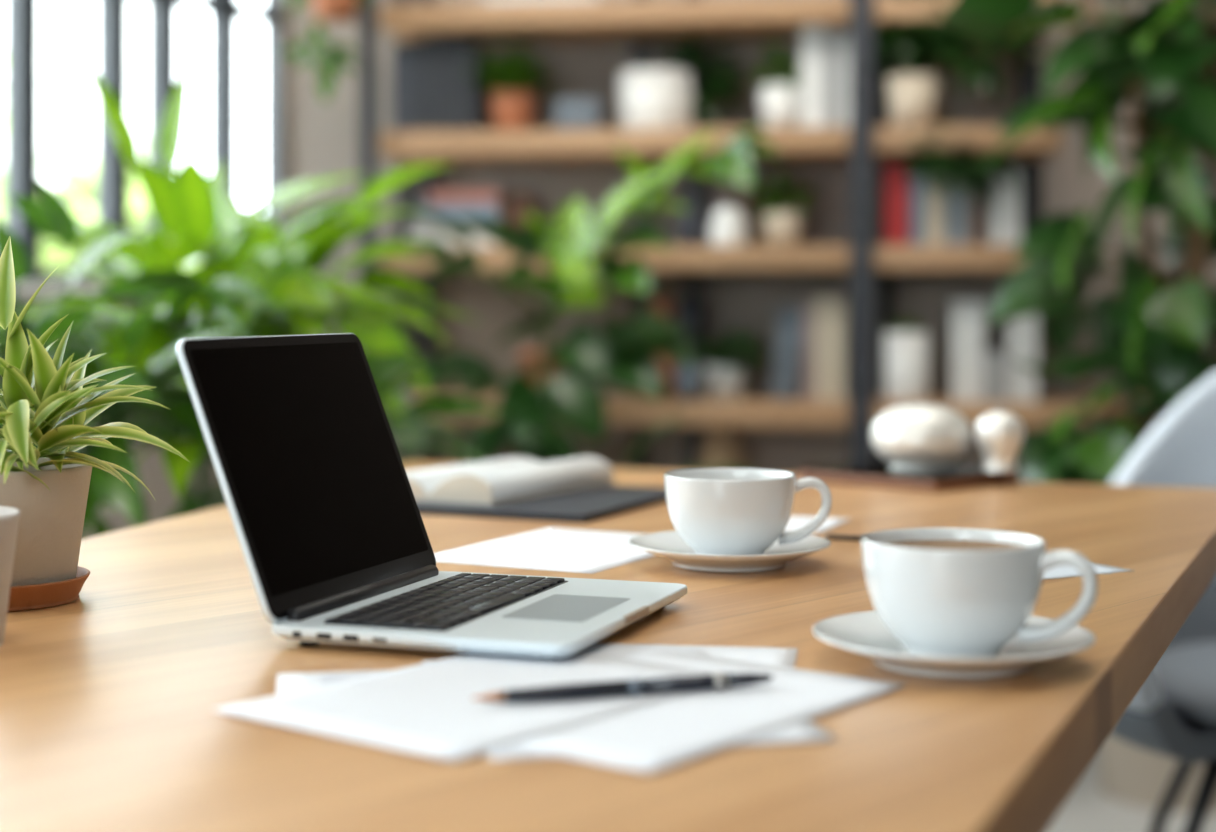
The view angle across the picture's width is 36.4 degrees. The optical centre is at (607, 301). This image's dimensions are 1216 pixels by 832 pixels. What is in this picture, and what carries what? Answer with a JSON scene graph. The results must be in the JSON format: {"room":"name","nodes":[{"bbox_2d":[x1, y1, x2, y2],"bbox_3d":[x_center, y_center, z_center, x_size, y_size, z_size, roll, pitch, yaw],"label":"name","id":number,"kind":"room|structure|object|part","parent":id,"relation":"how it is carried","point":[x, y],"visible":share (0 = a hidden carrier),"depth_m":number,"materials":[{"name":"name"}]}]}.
{"room":"home office","nodes":[
{"label":"home office","id":0,"kind":"room"},
{"bbox_2d":[0,0,289,538],"bbox_3d":[-2.882,-0.490,1.155,0.060,2.900,8.200,0,0,30],"label":"wall","id":1,"kind":"structure","parent":0,"point":[153,473],"depth_m":4.29,"materials":[{"name":"beige paint"}]},
{"bbox_2d":[3,0,280,294],"bbox_3d":[-1.534,-0.853,3.391,0.200,1.674,2.920,0,0,30],"label":"window","id":2,"kind":"structure","parent":1,"relation":"in","point":[21,18],"depth_m":4.20,"materials":[{"name":"glass"}]},
{"bbox_3d":[-1.534,-0.028,3.391,0.200,0.024,2.920,0,0,30],"label":"sill","id":3,"kind":"part","parent":2,"relation":"part of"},
{"bbox_2d":[290,0,1215,473],"bbox_3d":[1.487,-0.490,4.502,4.600,2.900,0.150,0,0,7],"label":"wall","id":4,"kind":"structure","parent":0,"point":[324,139],"depth_m":4.58,"materials":[{"name":"beige paint"}]},
{"bbox_2d":[1046,753,1215,831],"bbox_3d":[-0.596,1.010,1.165,9.220,0.100,7.650,0,0,0],"label":"floor","id":5,"kind":"structure","parent":0,"point":[1087,808],"depth_m":3.46,"materials":[{"name":"concrete"}]},
{"bbox_2d":[0,60,483,514],"bbox_3d":[-0.651,0.295,2.951,0.822,1.365,0.915,0,0,38],"label":"leafy houseplant","id":6,"kind":"object","parent":5,"relation":"on","point":[196,218],"visible":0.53,"depth_m":2.87,"materials":[{"name":"plant"}]},
{"bbox_2d":[0,177,508,535],"bbox_3d":[-0.608,0.402,2.717,1.162,1.151,0.667,0,0,-42],"label":"palm plant","id":7,"kind":"object","parent":5,"relation":"on","point":[392,372],"visible":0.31,"depth_m":2.56,"materials":[{"name":"green plant"}]},
{"bbox_2d":[383,390,734,469],"bbox_3d":[-0.122,0.554,3.614,0.952,0.838,0.640,0,0,0],"label":"fern","id":8,"kind":"object","parent":5,"relation":"on","point":[545,441],"visible":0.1,"depth_m":3.52,"materials":[{"name":"green plant"}]},
{"bbox_2d":[0,461,1215,831],"bbox_3d":[-0.084,0.585,1.041,1.040,0.750,2.622,0,0,14],"label":"desk","id":9,"kind":"object","parent":5,"relation":"on","point":[109,695],"visible":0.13,"depth_m":0.97,"materials":[{"name":"brown wood"}]},
{"bbox_2d":[0,506,20,645],"bbox_3d":[-0.410,0.170,1.130,0.099,0.082,0.099,0,0,0],"label":"plant pot","id":10,"kind":"object","parent":9,"relation":"on","point":[9,516],"visible":1,"depth_m":1.13,"materials":[{"name":"ceramic"}]},
{"bbox_2d":[0,236,189,611],"bbox_3d":[-0.422,0.085,1.284,0.276,0.250,0.213,0,0,0],"label":"potted plant","id":11,"kind":"object","parent":9,"relation":"on","point":[50,490],"visible":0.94,"depth_m":1.26,"materials":[{"name":"green plant"}]},
{"bbox_3d":[-0.426,0.159,1.300,0.124,0.089,0.124,0,0,0],"label":"pot","id":12,"kind":"part","parent":11,"relation":"part of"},
{"bbox_2d":[277,670,390,694],"bbox_3d":[-0.060,0.209,1.010,0.237,0.001,0.105,0,0,-10],"label":"paper sheet","id":13,"kind":"object","parent":9,"relation":"on","point":[288,682],"visible":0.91,"depth_m":1.03,"materials":[{"name":"paper"}]},
{"bbox_2d":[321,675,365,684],"bbox_3d":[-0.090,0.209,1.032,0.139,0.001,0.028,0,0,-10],"label":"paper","id":14,"kind":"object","parent":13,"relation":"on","point":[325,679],"depth_m":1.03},
{"bbox_2d":[176,333,686,658],"bbox_3d":[-0.105,0.116,1.214,0.263,0.187,0.244,0,0,19],"label":"laptop","id":15,"kind":"object","parent":9,"relation":"on","point":[336,547],"visible":1,"depth_m":1.20,"materials":[{"name":"metal"}]},
{"bbox_3d":[-0.196,0.110,1.246,0.070,0.174,0.243,0,0,19],"label":"lid","id":16,"kind":"part","parent":15,"relation":"part of","materials":[{"name":"metal"}]},
{"bbox_2d":[416,485,665,522],"bbox_3d":[-0.063,0.206,1.926,0.210,0.007,0.275,0,0,24],"label":"folder","id":17,"kind":"object","parent":9,"relation":"on","point":[583,506],"visible":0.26,"depth_m":1.84,"materials":[{"name":"cardboard"}]},
{"bbox_2d":[406,456,616,505],"bbox_3d":[-0.129,0.188,1.992,0.176,0.030,0.252,0,0,29],"label":"open book","id":18,"kind":"object","parent":17,"relation":"on","point":[494,482],"visible":0.83,"depth_m":1.92,"materials":[{"name":"paper"}]},
{"bbox_2d":[434,528,655,573],"bbox_3d":[-0.033,0.210,1.572,0.168,0.001,0.237,0,0,27],"label":"paper sheet","id":19,"kind":"object","parent":9,"relation":"on","point":[552,549],"visible":0.78,"depth_m":1.55,"materials":[{"name":"paper"}]},
{"bbox_2d":[578,643,797,667],"bbox_3d":[0.015,0.209,1.010,0.168,0.001,0.237,0,0,8],"label":"paper sheet","id":20,"kind":"object","parent":9,"relation":"on","point":[783,657],"visible":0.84,"depth_m":1.11,"materials":[{"name":"paper"}]},
{"bbox_2d":[422,648,837,758],"bbox_3d":[0.001,0.209,0.979,0.168,0.001,0.237,0,0,-13],"label":"paper sheet","id":21,"kind":"object","parent":20,"relation":"on","point":[805,730],"visible":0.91,"depth_m":0.89,"materials":[{"name":"paper"}]},
{"bbox_2d":[509,649,907,772],"bbox_3d":[0.024,0.208,0.964,0.168,0.001,0.237,0,0,38],"label":"paper sheet","id":22,"kind":"object","parent":21,"relation":"on","point":[653,737],"visible":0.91,"depth_m":0.93,"materials":[{"name":"paper"}]},
{"bbox_2d":[212,652,715,760],"bbox_3d":[-0.062,0.208,0.984,0.168,0.001,0.237,0,0,38],"label":"paper sheet","id":23,"kind":"object","parent":22,"relation":"on","point":[429,708],"visible":0.89,"depth_m":0.96,"materials":[{"name":"paper"}]},
{"bbox_2d":[472,672,772,702],"bbox_3d":[0.010,0.203,0.974,0.168,0.009,0.009,0,0,-19],"label":"pen","id":24,"kind":"object","parent":23,"relation":"on","point":[713,681],"visible":1,"depth_m":0.97,"materials":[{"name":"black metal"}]},
{"bbox_2d":[629,531,830,571],"bbox_3d":[0.097,0.200,1.477,0.161,0.018,0.161,0,0,0],"label":"saucer","id":25,"kind":"object","parent":9,"relation":"on","point":[669,545],"visible":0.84,"depth_m":1.44,"materials":[{"name":"white ceramic"}]},
{"bbox_2d":[664,468,831,554],"bbox_3d":[0.103,0.170,1.473,0.120,0.066,0.105,0,0,33],"label":"coffee cup","id":26,"kind":"object","parent":25,"relation":"on","point":[715,511],"visible":0.92,"depth_m":1.44,"materials":[{"name":"white ceramic"}]},
{"bbox_3d":[0.158,0.167,1.481,0.043,0.054,0.015,0,0,-4],"label":"handle","id":27,"kind":"part","parent":26,"relation":"part of","materials":[{"name":"white ceramic"}]},
{"bbox_2d":[784,516,850,532],"bbox_3d":[0.154,0.210,1.757,0.130,0.001,0.120,0,0,21],"label":"paper sheet","id":28,"kind":"object","parent":9,"relation":"on","point":[795,522],"visible":0.28,"depth_m":1.75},
{"bbox_2d":[826,534,861,540],"bbox_3d":[0.226,0.208,1.626,0.071,0.004,0.004,0,0,23],"label":"pencil","id":29,"kind":"object","parent":9,"relation":"on","point":[828,536],"visible":0.41,"depth_m":1.63,"materials":[{"name":"brown wood"}]},
{"bbox_2d":[798,458,1017,491],"bbox_3d":[0.351,0.202,2.171,0.201,0.016,0.168,0,0,45],"label":"tray","id":30,"kind":"object","parent":9,"relation":"on","point":[877,472],"visible":0.84,"depth_m":2.12,"materials":[{"name":"brown wood"}]},
{"bbox_3d":[0.351,0.196,2.171,0.190,0.004,0.156,0,0,45],"label":"glass","id":31,"kind":"part","parent":30,"relation":"part of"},
{"bbox_2d":[870,403,971,469],"bbox_3d":[0.365,0.156,2.160,0.117,0.075,0.117,0,0,0],"label":"decorative ornament","id":32,"kind":"object","parent":30,"relation":"on","point":[920,436],"visible":1,"depth_m":2.12,"materials":[{"name":"white glazed ceramic"}]},
{"bbox_3d":[0.365,0.139,2.160,0.117,0.041,0.117,0,0,0],"label":"lid","id":33,"kind":"part","parent":32,"relation":"part of","materials":[{"name":"ceramic"}]},
{"bbox_2d":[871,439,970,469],"bbox_3d":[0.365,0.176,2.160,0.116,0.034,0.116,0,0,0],"label":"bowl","id":34,"kind":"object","parent":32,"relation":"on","point":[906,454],"depth_m":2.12,"materials":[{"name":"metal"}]},
{"bbox_2d":[975,406,1024,471],"bbox_3d":[0.449,0.157,2.120,0.056,0.074,0.056,0,0,0],"label":"vase","id":35,"kind":"object","parent":30,"relation":"on","point":[999,436],"visible":1,"depth_m":2.10,"materials":[{"name":"ceramic"}]},
{"bbox_2d":[812,611,1095,677],"bbox_3d":[0.200,0.200,1.073,0.161,0.018,0.161,0,0,0],"label":"saucer","id":36,"kind":"object","parent":9,"relation":"on","point":[865,634],"visible":0.7,"depth_m":1.06,"materials":[{"name":"white ceramic"}]},
{"bbox_2d":[861,528,1097,657],"bbox_3d":[0.207,0.170,1.075,0.120,0.066,0.105,0,0,-13],"label":"coffee cup","id":37,"kind":"object","parent":36,"relation":"on","point":[941,592],"visible":0.98,"depth_m":1.04,"materials":[{"name":"white ceramic"}]},
{"bbox_3d":[0.255,0.167,1.048,0.043,0.054,0.015,0,0,24],"label":"handle","id":38,"kind":"part","parent":37,"relation":"part of","materials":[{"name":"white ceramic"}]},
{"bbox_2d":[1043,563,1134,579],"bbox_3d":[0.310,0.210,1.436,0.185,0.001,0.085,0,0,-29],"label":"paper sheet","id":39,"kind":"object","parent":9,"relation":"on","point":[1062,571],"visible":0.16,"depth_m":1.44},
{"bbox_2d":[359,0,1147,481],"bbox_3d":[0.333,-0.215,4.358,1.782,2.350,0.382,0,0,7],"label":"bookshelf","id":40,"kind":"object","parent":5,"relation":"on","point":[640,23],"visible":0.51,"depth_m":4.24,"materials":[{"name":"brown wood"}]},
{"bbox_3d":[-0.555,-0.215,4.284,0.035,2.350,0.030,0,0,7],"label":"post","id":41,"kind":"part","parent":40,"relation":"part of","materials":[{"name":"metal"}]},
{"bbox_2d":[392,50,407,130],"bbox_3d":[-0.484,-0.497,4.467,0.035,0.201,0.171,0,0,7],"label":"folder","id":42,"kind":"object","parent":40,"relation":"on","point":[399,57],"visible":0.41,"depth_m":4.38,"materials":[{"name":"grey"}]},
{"bbox_3d":[-0.515,-0.215,4.633,0.030,2.350,0.030,0,0,7],"label":"post","id":43,"kind":"part","parent":40,"relation":"part of","materials":[{"name":"metal"}]},
{"bbox_2d":[408,40,424,130],"bbox_3d":[-0.445,-0.508,4.463,0.038,0.224,0.171,0,0,7],"label":"folder","id":44,"kind":"object","parent":40,"relation":"on","point":[416,48],"visible":0.45,"depth_m":4.38,"materials":[{"name":"cardboard"}]},
{"bbox_3d":[-0.450,-0.215,4.626,0.035,2.350,0.030,0,0,7],"label":"post","id":45,"kind":"part","parent":40,"relation":"part of","materials":[{"name":"metal"}]},
{"bbox_2d":[425,37,442,130],"bbox_3d":[-0.403,-0.511,4.458,0.040,0.230,0.171,0,0,7],"label":"folder","id":46,"kind":"object","parent":40,"relation":"on","point":[433,45],"visible":0.48,"depth_m":4.37,"materials":[{"name":"cardboard"}]},
{"bbox_2d":[443,38,463,130],"bbox_3d":[-0.361,-0.510,4.453,0.037,0.227,0.171,0,0,7],"label":"folder","id":47,"kind":"object","parent":40,"relation":"on","point":[451,46],"visible":0.5,"depth_m":4.37,"materials":[{"name":"cardboard"}]},
{"bbox_2d":[408,234,498,246],"bbox_3d":[-0.350,-0.143,4.437,0.219,0.030,0.200,0,0,7],"label":"book","id":48,"kind":"object","parent":40,"relation":"on","point":[477,239],"visible":0.23,"depth_m":4.34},
{"bbox_2d":[412,221,478,234],"bbox_3d":[-0.347,-0.174,4.437,0.205,0.032,0.200,0,0,7],"label":"book","id":49,"kind":"object","parent":48,"relation":"on","point":[418,227],"visible":0.39,"depth_m":4.34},
{"bbox_2d":[415,204,502,221],"bbox_3d":[-0.345,-0.210,4.436,0.195,0.040,0.200,0,0,7],"label":"book","id":50,"kind":"object","parent":49,"relation":"on","point":[451,212],"visible":0.62,"depth_m":4.34,"materials":[{"name":"paper"}]},
{"bbox_2d":[428,190,503,204],"bbox_3d":[-0.330,-0.246,4.435,0.164,0.032,0.200,0,0,7],"label":"book","id":51,"kind":"object","parent":50,"relation":"on","point":[434,196],"visible":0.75,"depth_m":4.34,"materials":[{"name":"paper"}]},
{"bbox_2d":[460,42,488,130],"bbox_3d":[-0.321,-0.505,4.448,0.037,0.217,0.171,0,0,7],"label":"folder","id":52,"kind":"object","parent":40,"relation":"on","point":[474,103],"visible":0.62,"depth_m":4.37,"materials":[{"name":"cardboard"}]},
{"bbox_2d":[446,35,573,129],"bbox_3d":[-0.240,-0.515,4.404,0.309,0.238,0.309,0,0,7],"label":"potted plant","id":53,"kind":"object","parent":40,"relation":"on","point":[509,82],"visible":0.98,"depth_m":4.35,"materials":[{"name":"green plant"}]},
{"bbox_3d":[-0.229,-0.447,4.397,0.109,0.101,0.109,0,0,7],"label":"pot","id":54,"kind":"part","parent":53,"relation":"part of","materials":[{"name":"ceramic"}]},
{"bbox_2d":[503,191,537,227],"bbox_3d":[-0.208,-0.195,4.421,0.072,0.134,0.080,0,0,7],"label":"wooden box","id":55,"kind":"object","parent":40,"relation":"on","point":[515,203],"visible":0.56,"depth_m":4.38,"materials":[{"name":"wood"}]},
{"bbox_3d":[-0.208,-0.260,4.421,0.068,0.004,0.072,0,0,7],"label":"lid","id":56,"kind":"part","parent":55,"relation":"part of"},
{"bbox_2d":[485,0,580,1],"bbox_3d":[-0.147,-0.704,4.404,0.260,0.024,0.200,0,0,7],"label":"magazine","id":57,"kind":"object","parent":40,"relation":"on","point":[485,0],"visible":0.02,"depth_m":4.31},
{"bbox_2d":[555,98,601,129],"bbox_3d":[-0.069,-0.436,4.364,0.101,0.080,0.080,0,0,7],"label":"storage box","id":58,"kind":"object","parent":40,"relation":"on","point":[577,113],"visible":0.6,"depth_m":4.33,"materials":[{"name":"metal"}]},
{"bbox_3d":[-0.069,-0.474,4.364,0.095,0.004,0.072,0,0,7],"label":"lid","id":59,"kind":"part","parent":58,"relation":"part of","materials":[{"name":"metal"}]},
{"bbox_2d":[397,127,777,441],"bbox_3d":[-0.032,-0.026,3.956,0.712,0.695,0.542,0,0,35],"label":"potted plant","id":60,"kind":"object","parent":40,"relation":"on","point":[627,359],"visible":0.94,"depth_m":3.94,"materials":[{"name":"green plant"}]},
{"bbox_3d":[-0.152,0.170,4.309,0.108,0.115,0.108,0,0,0],"label":"pot","id":61,"kind":"part","parent":60,"relation":"part of","materials":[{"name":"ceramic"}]},
{"bbox_3d":[0.081,-0.215,4.564,0.035,2.350,0.030,0,0,7],"label":"post","id":62,"kind":"part","parent":40,"relation":"part of","materials":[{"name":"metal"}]},
{"bbox_2d":[652,300,674,398],"bbox_3d":[0.127,0.113,4.352,0.061,0.234,0.061,0,0,7],"label":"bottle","id":63,"kind":"object","parent":40,"relation":"on","point":[663,307],"visible":0.43,"depth_m":4.33,"materials":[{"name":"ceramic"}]},
{"bbox_2d":[618,35,755,128],"bbox_3d":[0.192,-0.519,4.433,0.326,0.248,0.276,0,0,7],"label":"potted plant","id":64,"kind":"object","parent":40,"relation":"on","point":[649,97],"visible":0.95,"depth_m":4.35,"materials":[{"name":"green plant"}]},
{"bbox_3d":[0.113,-0.470,4.393,0.178,0.148,0.178,0,0,7],"label":"pot","id":65,"kind":"part","parent":64,"relation":"part of","materials":[{"name":"white ceramic"}]},
{"bbox_2d":[676,298,703,396],"bbox_3d":[0.198,0.109,4.454,0.062,0.236,0.080,0,0,7],"label":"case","id":66,"kind":"object","parent":40,"relation":"on","point":[689,311],"visible":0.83,"depth_m":4.41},
{"bbox_3d":[0.198,-0.007,4.454,0.058,0.004,0.072,0,0,7],"label":"lid","id":67,"kind":"part","parent":66,"relation":"part of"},
{"bbox_2d":[676,194,705,245],"bbox_3d":[0.197,-0.190,4.374,0.066,0.124,0.080,0,0,7],"label":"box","id":68,"kind":"object","parent":40,"relation":"on","point":[690,225],"visible":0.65,"depth_m":4.33,"materials":[{"name":"grey"}]},
{"bbox_3d":[0.197,-0.250,4.374,0.062,0.004,0.072,0,0,7],"label":"lid","id":69,"kind":"part","parent":68,"relation":"part of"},
{"bbox_2d":[677,359,704,400],"bbox_3d":[0.192,0.181,4.286,0.064,0.096,0.064,0,0,7],"label":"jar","id":70,"kind":"object","parent":40,"relation":"on","point":[690,381],"visible":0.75,"depth_m":4.26,"materials":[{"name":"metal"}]},
{"bbox_3d":[0.209,-0.215,4.550,0.035,2.350,0.030,0,0,7],"label":"post","id":71,"kind":"part","parent":40,"relation":"part of","materials":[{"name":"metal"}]},
{"bbox_2d":[698,426,744,467],"bbox_3d":[0.265,0.480,4.320,0.129,0.380,0.129,0,0,7],"label":"basket","id":72,"kind":"object","parent":40,"relation":"on","point":[721,446],"visible":0.35,"depth_m":4.28,"materials":[{"name":"wicker"}]},
{"bbox_2d":[710,206,747,245],"bbox_3d":[0.280,-0.174,4.287,0.088,0.093,0.088,0,0,7],"label":"vase","id":73,"kind":"object","parent":40,"relation":"on","point":[728,224],"visible":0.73,"depth_m":4.25,"materials":[{"name":"white ceramic"}]},
{"bbox_2d":[690,325,769,399],"bbox_3d":[0.284,0.141,4.328,0.194,0.174,0.194,0,0,7],"label":"potted plant","id":74,"kind":"object","parent":40,"relation":"on","point":[723,380],"visible":1,"depth_m":4.30,"materials":[{"name":"green plant"}]},
{"bbox_3d":[0.272,0.188,4.336,0.102,0.079,0.102,0,0,7],"label":"pot","id":75,"kind":"part","parent":74,"relation":"part of","materials":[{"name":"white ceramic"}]},
{"bbox_2d":[740,173,757,245],"bbox_3d":[0.339,-0.217,4.438,0.040,0.178,0.080,0,0,7],"label":"book","id":76,"kind":"object","parent":40,"relation":"on","point":[750,208],"visible":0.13,"depth_m":4.40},
{"bbox_2d":[764,176,779,211],"bbox_3d":[0.396,-0.214,4.452,0.038,0.171,0.080,0,0,7],"label":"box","id":77,"kind":"object","parent":40,"relation":"on","point":[768,179],"visible":0.14,"depth_m":4.41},
{"bbox_2d":[749,41,799,126],"bbox_3d":[0.406,-0.500,4.319,0.161,0.208,0.152,0,0,7],"label":"potted plant","id":78,"kind":"object","parent":40,"relation":"on","point":[780,100],"visible":0.92,"depth_m":4.29,"materials":[{"name":"green plant"}]},
{"bbox_3d":[0.405,-0.450,4.322,0.106,0.107,0.106,0,0,7],"label":"pot","id":79,"kind":"part","parent":78,"relation":"part of","materials":[{"name":"white ceramic"}]},
{"bbox_2d":[740,163,820,244],"bbox_3d":[0.401,-0.231,4.325,0.193,0.205,0.161,0,0,7],"label":"potted plant","id":80,"kind":"object","parent":40,"relation":"on","point":[783,227],"visible":0.94,"depth_m":4.29,"materials":[{"name":"green plant"}]},
{"bbox_3d":[0.405,-0.168,4.320,0.101,0.080,0.101,0,0,7],"label":"pot","id":81,"kind":"part","parent":80,"relation":"part of","materials":[{"name":"beige ceramic"}]},
{"bbox_2d":[770,308,802,399],"bbox_3d":[0.427,0.121,4.392,0.078,0.214,0.171,0,0,7],"label":"book","id":82,"kind":"object","parent":40,"relation":"on","point":[790,321],"visible":0.96,"depth_m":4.31,"materials":[{"name":"paper"}]},
{"bbox_2d":[803,304,813,399],"bbox_3d":[0.474,0.116,4.367,0.025,0.223,0.171,0,0,6],"label":"book","id":83,"kind":"object","parent":40,"relation":"on","point":[808,309],"visible":1,"depth_m":4.28,"materials":[{"name":"paper"}]},
{"bbox_2d":[800,26,825,126],"bbox_3d":[0.483,-0.519,4.356,0.059,0.246,0.171,0,0,7],"label":"book","id":84,"kind":"object","parent":40,"relation":"on","point":[812,38],"visible":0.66,"depth_m":4.27,"materials":[{"name":"paper"}]},
{"bbox_2d":[815,298,827,399],"bbox_3d":[0.503,0.109,4.363,0.029,0.237,0.171,0,0,7],"label":"book","id":85,"kind":"object","parent":40,"relation":"on","point":[821,304],"visible":1,"depth_m":4.28,"materials":[{"name":"paper"}]},
{"bbox_2d":[828,30,839,126],"bbox_3d":[0.531,-0.512,4.350,0.027,0.231,0.171,0,0,7],"label":"book","id":86,"kind":"object","parent":40,"relation":"on","point":[833,35],"visible":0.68,"depth_m":4.26,"materials":[{"name":"paper"}]},
{"bbox_2d":[829,300,844,400],"bbox_3d":[0.539,0.112,4.359,0.036,0.232,0.171,0,0,7],"label":"book","id":87,"kind":"object","parent":40,"relation":"on","point":[836,307],"visible":1,"depth_m":4.27,"materials":[{"name":"paper"}]},
{"bbox_2d":[840,32,849,125],"bbox_3d":[0.559,-0.509,4.347,0.024,0.226,0.171,0,0,7],"label":"book","id":88,"kind":"object","parent":40,"relation":"on","point":[845,36],"visible":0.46,"depth_m":4.26,"materials":[{"name":"paper"}]},
{"bbox_3d":[0.568,-0.215,4.154,0.050,2.350,0.030,0,0,7],"label":"post","id":89,"kind":"part","parent":40,"relation":"part of","materials":[{"name":"metal"}]},
{"bbox_3d":[0.676,-0.215,4.496,0.035,2.350,0.030,0,0,7],"label":"post","id":90,"kind":"part","parent":40,"relation":"part of","materials":[{"name":"metal"}]},
{"bbox_2d":[884,164,908,244],"bbox_3d":[0.675,-0.223,4.333,0.051,0.189,0.171,0,0,7],"label":"book","id":91,"kind":"object","parent":40,"relation":"on","point":[896,186],"visible":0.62,"depth_m":4.25,"materials":[{"name":"paper"}]},
{"bbox_2d":[884,316,929,401],"bbox_3d":[0.683,0.127,4.248,0.109,0.202,0.105,0,0,7],"label":"vase","id":92,"kind":"object","parent":40,"relation":"on","point":[906,351],"visible":1,"depth_m":4.21,"materials":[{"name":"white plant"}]},
{"bbox_2d":[909,170,924,244],"bbox_3d":[0.721,-0.215,4.328,0.031,0.174,0.171,0,0,7],"label":"book","id":93,"kind":"object","parent":40,"relation":"on","point":[916,190],"visible":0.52,"depth_m":4.24,"materials":[{"name":"paper"}]},
{"bbox_2d":[925,171,945,244],"bbox_3d":[0.761,-0.215,4.323,0.044,0.174,0.171,0,0,7],"label":"book","id":94,"kind":"object","parent":40,"relation":"on","point":[935,204],"visible":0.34,"depth_m":4.24,"materials":[{"name":"paper"}]},
{"bbox_2d":[946,186,957,244],"bbox_3d":[0.798,-0.217,4.319,0.024,0.178,0.171,0,0,7],"label":"book","id":95,"kind":"object","parent":40,"relation":"on","point":[951,202],"visible":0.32,"depth_m":4.24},
{"bbox_2d":[873,1,1034,213],"bbox_3d":[0.763,-0.483,4.244,0.410,0.573,0.320,0,0,45],"label":"potted plant","id":96,"kind":"object","parent":40,"relation":"on","point":[912,98],"visible":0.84,"depth_m":4.21,"materials":[{"name":"green plant"}]},
{"bbox_3d":[0.704,-0.458,4.276,0.122,0.123,0.122,0,0,7],"label":"pot","id":97,"kind":"part","parent":96,"relation":"part of","materials":[{"name":"beige ceramic"}]},
{"bbox_2d":[958,186,969,244],"bbox_3d":[0.825,-0.213,4.316,0.024,0.169,0.171,0,0,7],"label":"book","id":98,"kind":"object","parent":40,"relation":"on","point":[963,201],"visible":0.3,"depth_m":4.23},
{"bbox_2d":[947,301,983,400],"bbox_3d":[0.835,0.113,4.325,0.071,0.230,0.171,0,0,7],"label":"book","id":99,"kind":"object","parent":40,"relation":"on","point":[965,319],"visible":1,"depth_m":4.24,"materials":[{"name":"paper"}]},
{"bbox_2d":[970,192,984,244],"bbox_3d":[0.858,-0.204,4.312,0.026,0.151,0.171,0,0,7],"label":"book","id":100,"kind":"object","parent":40,"relation":"on","point":[977,221],"visible":0.45,"depth_m":4.23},
{"bbox_2d":[984,350,1005,401],"bbox_3d":[0.898,0.171,4.318,0.044,0.113,0.171,0,0,7],"label":"book","id":101,"kind":"object","parent":40,"relation":"on","point":[994,361],"visible":0.82,"depth_m":4.23,"materials":[{"name":"paper"}]},
{"bbox_2d":[985,166,1020,244],"bbox_3d":[0.916,-0.219,4.306,0.071,0.182,0.171,0,0,7],"label":"book","id":102,"kind":"object","parent":40,"relation":"on","point":[1003,218],"visible":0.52,"depth_m":4.22,"materials":[{"name":"paper"}]},
{"bbox_2d":[1002,317,1021,401],"bbox_3d":[0.941,0.112,4.313,0.028,0.232,0.171,0,0,7],"label":"book","id":103,"kind":"object","parent":40,"relation":"on","point":[1011,328],"visible":0.59,"depth_m":4.23,"materials":[{"name":"paper"}]},
{"bbox_3d":[1.012,-0.215,4.457,0.045,2.350,0.030,0,0,7],"label":"post","id":104,"kind":"part","parent":40,"relation":"part of","materials":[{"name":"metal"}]},
{"bbox_2d":[1022,313,1037,401],"bbox_3d":[0.975,0.109,4.309,0.033,0.237,0.171,0,0,7],"label":"book","id":105,"kind":"object","parent":40,"relation":"on","point":[1029,322],"visible":0.5,"depth_m":4.22,"materials":[{"name":"paper"}]},
{"bbox_3d":[1.019,-0.215,4.454,0.045,2.350,0.030,0,0,7],"label":"post","id":106,"kind":"part","parent":40,"relation":"part of","materials":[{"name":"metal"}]},
{"bbox_2d":[942,0,1215,813],"bbox_3d":[1.060,0.085,3.567,0.890,1.787,0.794,0,0,0],"label":"plant","id":107,"kind":"object","parent":5,"relation":"on","point":[1152,333],"visible":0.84,"depth_m":3.49,"materials":[{"name":"plant"}]},
{"bbox_2d":[1109,372,1215,831],"bbox_3d":[0.968,0.511,2.509,0.753,0.902,0.652,0,0,16],"label":"tub chair","id":108,"kind":"object","parent":5,"relation":"on","point":[1173,713],"visible":0.42,"depth_m":2.60,"materials":[{"name":"white plastic"},{"name":"black metal"}]},
{"bbox_3d":[0.825,0.756,2.690,0.022,0.413,0.194,0,0,-26],"label":"leg","id":109,"kind":"part","parent":108,"relation":"part of","materials":[{"name":"black metal"}]},
{"bbox_3d":[0.950,0.505,2.441,0.490,0.050,0.490,0,0,16],"label":"seat","id":110,"kind":"part","parent":108,"relation":"part of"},
{"bbox_3d":[0.723,0.756,2.334,0.194,0.413,0.022,0,0,-32],"label":"leg","id":111,"kind":"part","parent":108,"relation":"part of","materials":[{"name":"black metal"}]},
{"bbox_3d":[-0.596,-1.990,1.165,9.220,0.100,7.650,0,0,0],"label":"ceiling","id":112,"kind":"structure","parent":0,"visible":0},
{"bbox_2d":[278,0,366,104],"bbox_3d":[-0.647,-1.190,4.140,0.226,1.500,0.239,0,0,0],"label":"hanging planter","id":113,"kind":"object","parent":112,"relation":"hanging from","point":[328,11],"visible":1,"depth_m":4.12,"materials":[{"name":"ceramic"}]},
{"bbox_3d":[-0.612,-0.678,4.150,0.120,0.090,0.120,0,0,0],"label":"pot","id":114,"kind":"part","parent":113,"relation":"part of","materials":[{"name":"ceramic"}]},
{"label":"outside","id":115,"kind":"structure","parent":0,"visible":0},
{"bbox_3d":[-12.000,1.110,8.000,22.000,0.100,40.000,0,0,0],"label":"ground","id":116,"kind":"structure","parent":115,"visible":0},
{"bbox_2d":[0,52,47,238],"bbox_3d":[-3.896,-0.304,9.569,1.959,2.733,1.854,0,0,-26],"label":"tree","id":117,"kind":"object","parent":116,"relation":"on","point":[1,53],"visible":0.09,"depth_m":9.73,"materials":[{"name":"green plant"}]},
{"bbox_2d":[0,0,144,234],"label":"window","id":118,"kind":"structure","parent":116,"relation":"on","point":[67,26],"depth_m":15.27,"materials":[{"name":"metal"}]},
{"bbox_2d":[41,128,199,269],"bbox_3d":[-3.106,-0.009,11.604,1.500,2.144,1.515,0,0,-27],"label":"tree","id":119,"kind":"object","parent":116,"relation":"on","point":[81,172],"visible":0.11,"depth_m":11.28,"materials":[{"name":"green plant"}]}
]}

